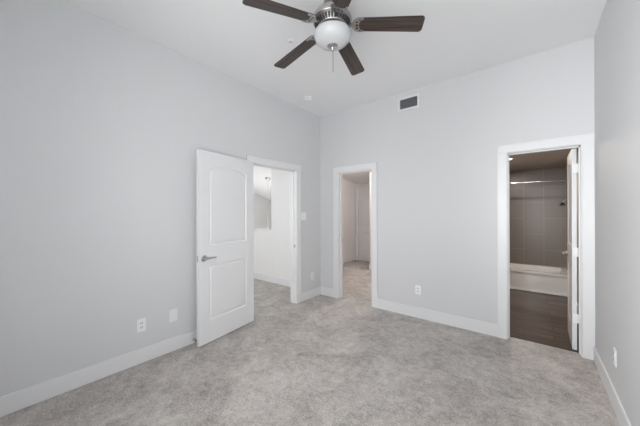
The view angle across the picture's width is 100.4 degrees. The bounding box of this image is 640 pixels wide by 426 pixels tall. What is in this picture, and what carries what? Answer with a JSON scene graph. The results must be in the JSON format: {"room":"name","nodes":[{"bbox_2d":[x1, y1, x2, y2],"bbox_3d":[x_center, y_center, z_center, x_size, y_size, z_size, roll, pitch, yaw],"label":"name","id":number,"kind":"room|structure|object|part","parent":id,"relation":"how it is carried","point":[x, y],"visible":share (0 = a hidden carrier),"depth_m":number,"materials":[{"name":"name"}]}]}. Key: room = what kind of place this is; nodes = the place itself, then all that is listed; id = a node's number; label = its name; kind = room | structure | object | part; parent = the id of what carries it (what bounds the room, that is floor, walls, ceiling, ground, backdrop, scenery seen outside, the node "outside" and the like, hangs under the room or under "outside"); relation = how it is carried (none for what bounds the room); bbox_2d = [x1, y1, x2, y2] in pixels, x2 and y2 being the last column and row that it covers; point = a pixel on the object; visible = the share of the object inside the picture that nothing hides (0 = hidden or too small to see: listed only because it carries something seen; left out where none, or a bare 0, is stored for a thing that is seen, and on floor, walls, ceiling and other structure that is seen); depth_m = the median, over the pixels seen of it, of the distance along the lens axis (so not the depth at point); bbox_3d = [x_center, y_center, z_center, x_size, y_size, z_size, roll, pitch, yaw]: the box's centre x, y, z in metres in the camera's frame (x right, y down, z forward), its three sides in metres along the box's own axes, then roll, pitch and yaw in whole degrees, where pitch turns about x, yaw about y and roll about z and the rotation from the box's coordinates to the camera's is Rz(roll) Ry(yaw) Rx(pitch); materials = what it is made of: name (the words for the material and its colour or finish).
{"room":"empty bedroom","nodes":[
{"label":"empty bedroom","id":0,"kind":"room"},
{"bbox_2d":[0,0,320,396],"bbox_3d":[-1.245,-0.126,3.060,0.115,3.015,3.860,0,0,39],"label":"wall","id":1,"kind":"structure","parent":0,"point":[103,124],"depth_m":2.23,"materials":[{"name":"grey paint"}]},
{"bbox_2d":[137,318,145,332],"bbox_3d":[-1.645,1.034,2.456,0.009,0.118,0.072,0,0,39],"label":"wall outlet","id":2,"kind":"object","parent":1,"relation":"attached to","point":[141,323],"visible":1,"depth_m":2.45,"materials":[{"name":"white plastic"}]},
{"bbox_2d":[0,286,320,416],"bbox_3d":[-1.191,1.313,3.018,0.014,0.136,3.860,0,0,39],"label":"baseboard","id":3,"kind":"structure","parent":1,"relation":"attached to","point":[26,397],"depth_m":2.17,"materials":[{"name":"white paint"}]},
{"bbox_2d":[169,308,176,322],"bbox_3d":[-1.471,1.028,2.674,0.008,0.122,0.078,0,0,39],"label":"cable plate","id":4,"kind":"object","parent":1,"relation":"attached to","point":[172,313],"visible":1,"depth_m":2.67,"materials":[{"name":"white plastic"}]},
{"bbox_2d":[196,149,253,346],"bbox_3d":[-1.052,0.358,3.064,0.152,2.022,0.790,0,0,31],"label":"door","id":5,"kind":"structure","parent":1,"relation":"in","point":[224,183],"depth_m":2.98,"materials":[{"name":"white paint"}]},
{"bbox_2d":[246,155,300,303],"bbox_3d":[-0.662,0.323,3.781,0.149,2.116,0.998,0,0,39],"label":"trim","id":6,"kind":"structure","parent":1,"relation":"attached to","point":[295,170],"depth_m":4.08,"materials":[{"name":"white paint"}]},
{"bbox_2d":[301,212,305,219],"bbox_3d":[-0.255,0.053,4.192,0.012,0.122,0.116,0,0,39],"label":"light switch","id":7,"kind":"object","parent":1,"relation":"attached to","point":[303,214],"visible":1,"depth_m":4.18,"materials":[{"name":"white plastic"}]},
{"bbox_2d":[254,194,270,228],"bbox_3d":[-2.558,0.439,7.014,0.115,4.700,6.065,0,0,39],"label":"wall","id":8,"kind":"structure","parent":0,"point":[262,206],"depth_m":7.97,"materials":[{"name":"grey paint"}]},
{"bbox_2d":[254,166,270,199],"bbox_3d":[-1.272,-0.916,5.917,3.500,1.888,6.165,0,0,39],"label":"ceiling","id":9,"kind":"structure","parent":0,"point":[262,187],"depth_m":6.54,"materials":[{"name":"white paint"}]},
{"bbox_2d":[0,260,619,425],"bbox_3d":[-0.253,1.431,4.370,7.015,0.100,7.375,0,0,39],"label":"floor","id":10,"kind":"structure","parent":0,"point":[320,360],"depth_m":2.24,"materials":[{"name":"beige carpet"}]},
{"bbox_2d":[510,263,567,296],"bbox_3d":[3.846,1.195,4.999,1.195,0.355,0.762,0,0,39],"label":"bathtub","id":11,"kind":"object","parent":10,"relation":"on","point":[525,277],"visible":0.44,"depth_m":4.64,"materials":[{"name":"white ceramic"}]},
{"bbox_2d":[510,263,562,272],"bbox_3d":[3.853,1.156,5.008,1.035,0.273,0.618,0,0,39],"label":"basin","id":12,"kind":"object","parent":11,"relation":"in","point":[527,267],"depth_m":5.12,"materials":[{"name":"white ceramic"}]},
{"bbox_3d":[3.612,1.357,4.706,1.195,0.030,0.013,0,0,39],"label":"trim","id":13,"kind":"part","parent":11,"relation":"part of","materials":[{"name":"white paint"}]},
{"bbox_2d":[61,0,606,116],"bbox_3d":[0.073,-1.688,2.002,3.502,0.100,4.090,0,0,39],"label":"ceiling","id":14,"kind":"structure","parent":0,"point":[456,38],"depth_m":2.48,"materials":[{"name":"paint"}]},
{"bbox_2d":[303,96,311,100],"bbox_3d":[-0.172,-1.615,3.775,0.124,0.040,0.124,0,0,39],"label":"smoke detector","id":15,"kind":"object","parent":14,"relation":"attached to","point":[306,98],"visible":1,"depth_m":3.74,"materials":[{"name":"white plastic"}]},
{"bbox_2d":[242,0,424,75],"bbox_3d":[0.076,-1.352,2.054,1.251,0.572,1.282,0,0,39],"label":"ceiling fan","id":16,"kind":"object","parent":14,"relation":"hanging from","point":[332,20],"visible":1,"depth_m":1.95,"materials":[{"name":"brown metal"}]},
{"bbox_3d":[-0.268,-1.393,1.823,0.498,0.006,0.132,-6,13,-28],"label":"blade","id":17,"kind":"part","parent":16,"relation":"part of","materials":[{"name":"brown wood"}]},
{"bbox_3d":[-0.205,-1.381,2.305,0.498,0.006,0.132,-9,4,43],"label":"blade","id":18,"kind":"part","parent":16,"relation":"part of","materials":[{"name":"brown wood"}]},
{"bbox_3d":[0.095,-1.317,2.022,0.279,0.103,0.279,0,0,39],"label":"lamp shade","id":19,"kind":"part","parent":16,"relation":"part of","materials":[{"name":"white glass"}]},
{"bbox_3d":[0.171,-1.395,1.615,0.132,0.006,0.498,10,3,-11],"label":"blade","id":20,"kind":"part","parent":16,"relation":"part of","materials":[{"name":"brown wood"}]},
{"bbox_3d":[0.272,-1.394,2.396,0.132,0.006,0.498,-11,-10,24],"label":"blade","id":21,"kind":"part","parent":16,"relation":"part of","materials":[{"name":"brown wood"}]},
{"bbox_3d":[0.505,-1.395,1.969,0.498,0.006,0.132,5,-10,7],"label":"blade","id":22,"kind":"part","parent":16,"relation":"part of","materials":[{"name":"brown wood"}]},
{"bbox_2d":[343,179,355,257],"bbox_3d":[0.103,0.583,6.716,0.090,4.400,3.300,0,0,39],"label":"wall","id":23,"kind":"structure","parent":0,"point":[349,188],"depth_m":7.56,"materials":[{"name":"paint"}]},
{"bbox_2d":[356,183,368,190],"bbox_3d":[2.408,-0.122,6.844,3.350,3.000,0.115,0,0,39],"label":"wall","id":24,"kind":"structure","parent":0,"point":[366,184],"depth_m":7.71,"materials":[{"name":"paint"}]},
{"bbox_2d":[356,187,369,259],"bbox_3d":[1.428,0.321,7.524,0.943,2.120,0.052,0,0,39],"label":"trim","id":25,"kind":"structure","parent":24,"relation":"attached to","point":[360,188],"depth_m":7.76,"materials":[{"name":"white paint"}]},
{"bbox_2d":[359,190,369,261],"bbox_3d":[1.414,0.367,7.512,0.750,2.020,0.098,0,0,39],"label":"door","id":26,"kind":"structure","parent":24,"relation":"in","point":[364,196],"depth_m":7.65,"materials":[{"name":"white paint"}]},
{"bbox_2d":[369,172,371,264],"bbox_3d":[2.402,-0.123,6.141,2.280,3.000,0.990,0,0,39],"label":"wall","id":27,"kind":"structure","parent":0,"point":[369,172],"depth_m":6.45,"materials":[{"name":"paint"}]},
{"bbox_2d":[343,256,371,269],"bbox_3d":[1.317,1.311,5.637,3.150,0.136,3.135,0,0,39],"label":"baseboard","id":28,"kind":"structure","parent":27,"relation":"attached to","point":[353,258],"depth_m":7.45,"materials":[{"name":"white paint"}]},
{"bbox_2d":[254,37,594,324],"bbox_3d":[0.001,0.573,4.609,6.887,4.415,0.115,0,0,39],"label":"wall","id":29,"kind":"structure","parent":0,"point":[436,160],"depth_m":3.30,"materials":[{"name":"grey paint"}]},
{"bbox_2d":[254,272,289,286],"bbox_3d":[-1.557,1.317,5.462,3.385,0.136,0.504,0,0,39],"label":"baseboard","id":30,"kind":"structure","parent":29,"relation":"attached to","point":[277,280],"depth_m":5.27,"materials":[{"name":"white paint"}]},
{"bbox_2d":[333,162,376,307],"bbox_3d":[0.565,0.321,4.154,0.774,2.116,0.149,0,0,39],"label":"trim","id":31,"kind":"structure","parent":29,"relation":"attached to","point":[338,172],"depth_m":4.29,"materials":[{"name":"white paint"}]},
{"bbox_2d":[398,93,418,111],"bbox_3d":[1.187,-1.476,3.573,0.285,0.178,0.014,0,0,39],"label":"air vent","id":32,"kind":"object","parent":29,"relation":"in","point":[409,102],"visible":1,"depth_m":3.57,"materials":[{"name":"grey metal"}]},
{"bbox_2d":[321,286,497,336],"bbox_3d":[0.987,1.309,3.736,2.514,0.136,0.014,0,0,39],"label":"baseboard","id":33,"kind":"structure","parent":29,"relation":"attached to","point":[482,327],"depth_m":3.35,"materials":[{"name":"white paint"}]},
{"bbox_2d":[415,285,420,294],"bbox_3d":[1.287,1.010,3.498,0.072,0.118,0.009,0,0,39],"label":"wall outlet","id":34,"kind":"object","parent":29,"relation":"attached to","point":[417,287],"visible":1,"depth_m":3.50,"materials":[{"name":"white plastic"}]},
{"bbox_2d":[510,336,578,352],"bbox_3d":[2.331,1.375,2.795,0.572,0.016,0.024,0,0,39],"label":"trim","id":35,"kind":"structure","parent":29,"relation":"attached to","point":[510,336],"depth_m":2.77,"materials":[{"name":"brown wood"}]},
{"bbox_2d":[497,133,594,359],"bbox_3d":[2.300,0.315,2.763,0.757,2.116,0.149,0,0,39],"label":"trim","id":36,"kind":"structure","parent":29,"relation":"attached to","point":[585,143],"depth_m":2.58,"materials":[{"name":"white paint"}]},
{"bbox_2d":[561,148,578,349],"bbox_3d":[2.712,0.360,2.870,0.152,2.008,0.566,0,0,39],"label":"door","id":37,"kind":"structure","parent":29,"relation":"in","point":[572,167],"depth_m":2.67,"materials":[{"name":"white paint"}]},
{"bbox_2d":[343,148,577,183],"bbox_3d":[1.912,-1.132,5.190,4.650,0.578,3.185,0,0,39],"label":"ceiling","id":38,"kind":"structure","parent":0,"point":[556,158],"depth_m":4.50,"materials":[{"name":"paint"}]},
{"bbox_2d":[509,167,566,267],"bbox_3d":[4.125,0.259,5.330,1.380,2.225,0.100,0,0,39],"label":"tiled wall","id":39,"kind":"structure","parent":0,"point":[538,236],"depth_m":5.16,"materials":[{"name":"beige tile"}]},
{"bbox_2d":[566,0,639,425],"bbox_3d":[2.388,-0.135,2.165,0.128,3.015,7.010,0,0,39],"label":"wall","id":40,"kind":"structure","parent":0,"point":[617,35],"depth_m":1.78,"materials":[{"name":"grey paint"}]},
{"bbox_2d":[594,346,631,425],"bbox_3d":[1.344,1.305,0.972,0.014,0.136,3.840,0,0,39],"label":"baseboard","id":41,"kind":"structure","parent":40,"relation":"attached to","point":[619,410],"depth_m":1.90,"materials":[{"name":"white paint"}]},
{"bbox_2d":[613,347,616,366],"bbox_3d":[2.066,1.008,1.869,0.009,0.118,0.072,0,0,39],"label":"wall outlet","id":42,"kind":"object","parent":40,"relation":"attached to","point":[614,349],"visible":1,"depth_m":1.86,"materials":[{"name":"white plastic"}]},
{"bbox_3d":[2.637,0.262,4.514,0.080,2.225,3.035,0,0,39],"label":"wall","id":43,"kind":"structure","parent":0,"visible":0},
{"bbox_2d":[509,179,566,183],"bbox_3d":[3.633,-0.543,4.736,1.200,0.060,0.060,0,0,39],"label":"shower curtain rod","id":44,"kind":"object","parent":43,"relation":"attached to","point":[562,179],"visible":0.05,"depth_m":4.61,"materials":[{"name":"silver metal"}]}
]}

